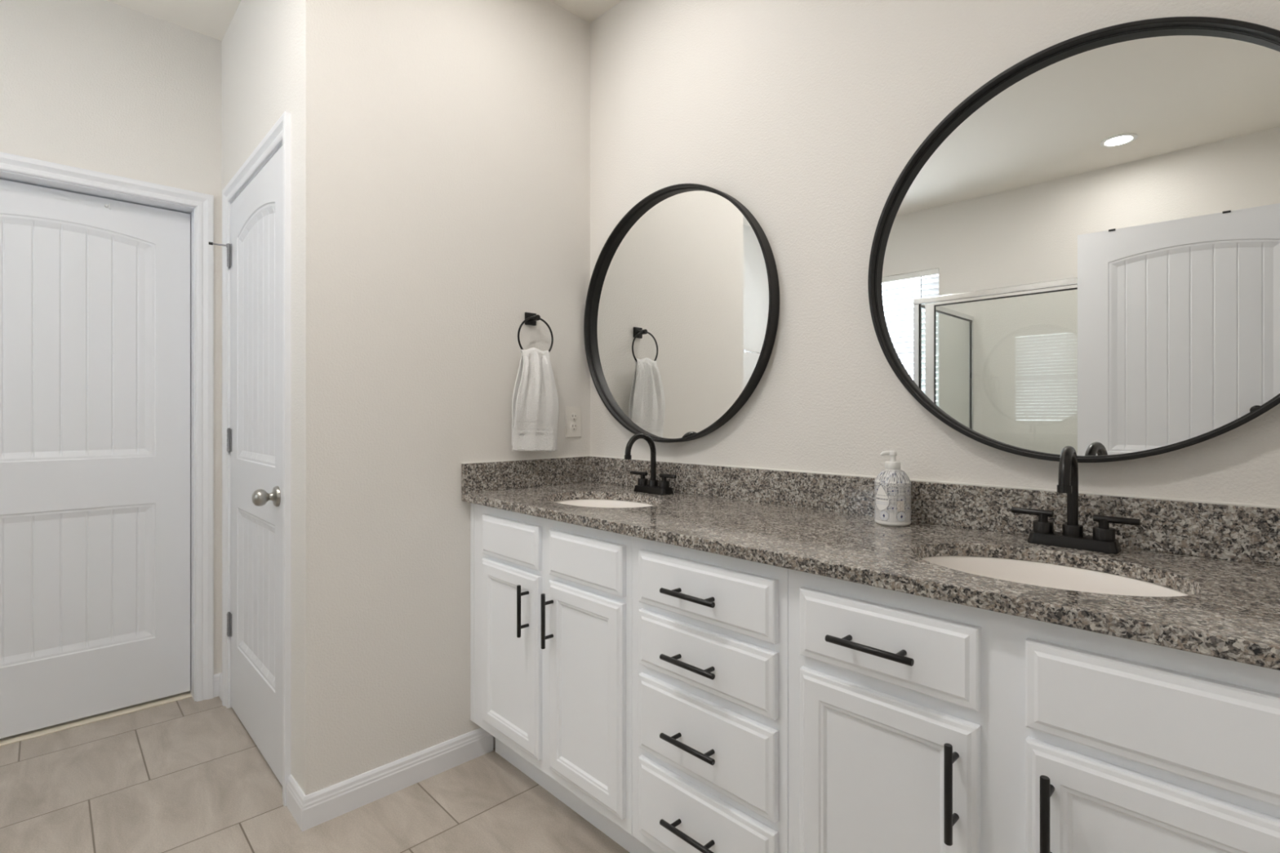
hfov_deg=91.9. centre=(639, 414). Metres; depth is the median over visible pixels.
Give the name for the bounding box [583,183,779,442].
round mirror
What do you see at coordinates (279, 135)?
door frame
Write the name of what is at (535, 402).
hand towel
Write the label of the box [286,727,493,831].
baseboard
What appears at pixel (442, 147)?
wall
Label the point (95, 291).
door
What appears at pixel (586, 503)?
sink
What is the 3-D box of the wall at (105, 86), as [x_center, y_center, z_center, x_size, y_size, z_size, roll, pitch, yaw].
[-2.651,-0.198,1.818,2.375,2.743,0.110,0,0,-44]
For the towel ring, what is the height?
0.173 m
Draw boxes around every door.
[0,179,190,738]
[208,146,282,785]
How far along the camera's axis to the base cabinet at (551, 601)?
1.73 m
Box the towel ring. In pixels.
[517,312,553,351]
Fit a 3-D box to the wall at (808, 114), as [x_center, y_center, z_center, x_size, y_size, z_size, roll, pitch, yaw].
[0.559,-0.198,1.772,0.110,2.743,2.295,0,0,-44]
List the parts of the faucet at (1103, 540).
lever, spout, plate, lever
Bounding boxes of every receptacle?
[570,413,577,421]
[570,422,577,431]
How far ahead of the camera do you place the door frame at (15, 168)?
2.54 m
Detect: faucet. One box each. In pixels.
[624,432,676,495]
[1011,445,1140,554]
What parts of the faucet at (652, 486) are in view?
lever, spout, plate, lever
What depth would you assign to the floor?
1.86 m
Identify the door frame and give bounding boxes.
[0,151,213,701]
[222,111,291,806]
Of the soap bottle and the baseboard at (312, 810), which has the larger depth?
the baseboard at (312, 810)
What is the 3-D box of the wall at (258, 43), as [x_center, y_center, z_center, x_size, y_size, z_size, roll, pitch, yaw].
[-1.390,-0.198,2.298,0.110,2.743,1.164,0,0,-44]
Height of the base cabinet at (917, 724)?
0.882 m
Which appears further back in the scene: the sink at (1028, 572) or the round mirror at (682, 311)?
the round mirror at (682, 311)
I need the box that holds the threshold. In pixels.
[0,691,191,746]
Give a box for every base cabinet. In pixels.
[470,502,655,852]
[632,536,788,852]
[788,568,1279,852]
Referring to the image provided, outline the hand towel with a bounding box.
[511,347,558,452]
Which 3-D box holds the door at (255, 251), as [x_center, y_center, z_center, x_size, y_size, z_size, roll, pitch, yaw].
[-1.390,0.159,2.193,0.106,2.005,0.807,0,0,-44]
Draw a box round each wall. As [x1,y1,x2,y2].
[0,0,222,674]
[222,0,294,778]
[294,0,590,795]
[590,0,1279,506]
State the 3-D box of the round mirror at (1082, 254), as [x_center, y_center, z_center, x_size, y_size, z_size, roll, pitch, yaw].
[0.907,-0.341,1.295,0.044,0.878,0.878,0,0,-44]
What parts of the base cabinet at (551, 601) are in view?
door, handle, handle, door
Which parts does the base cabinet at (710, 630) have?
handle, handle, handle, handle, drawer, drawer, drawer, drawer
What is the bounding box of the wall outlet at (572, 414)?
[564,406,581,437]
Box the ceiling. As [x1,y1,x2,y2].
[106,0,622,40]
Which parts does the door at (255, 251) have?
bumper arm, knob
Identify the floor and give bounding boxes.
[0,690,630,852]
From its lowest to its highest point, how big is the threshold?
0.005 m
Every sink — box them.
[555,499,653,507]
[921,555,1187,596]
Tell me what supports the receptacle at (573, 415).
attached to the wall outlet at (572, 414)
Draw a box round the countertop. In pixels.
[461,455,1279,670]
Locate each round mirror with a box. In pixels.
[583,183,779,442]
[867,16,1279,462]
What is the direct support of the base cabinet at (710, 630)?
on the floor
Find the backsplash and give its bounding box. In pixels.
[589,456,1279,566]
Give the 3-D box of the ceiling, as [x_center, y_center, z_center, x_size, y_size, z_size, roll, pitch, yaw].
[-0.682,-1.610,0.598,3.526,0.080,5.450,0,0,-44]
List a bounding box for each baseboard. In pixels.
[213,672,222,700]
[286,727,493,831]
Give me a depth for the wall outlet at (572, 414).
2.41 m
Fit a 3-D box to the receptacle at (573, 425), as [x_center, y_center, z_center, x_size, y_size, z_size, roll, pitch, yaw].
[-0.258,0.047,2.416,0.033,0.033,0.003,0,0,-44]
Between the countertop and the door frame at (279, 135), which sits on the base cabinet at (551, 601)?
the countertop
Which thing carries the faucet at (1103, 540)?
on the countertop
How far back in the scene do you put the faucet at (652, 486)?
2.08 m
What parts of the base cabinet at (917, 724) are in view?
handle, drawer, door, handle, handle, door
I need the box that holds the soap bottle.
[874,450,911,526]
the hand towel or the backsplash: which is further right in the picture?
the backsplash

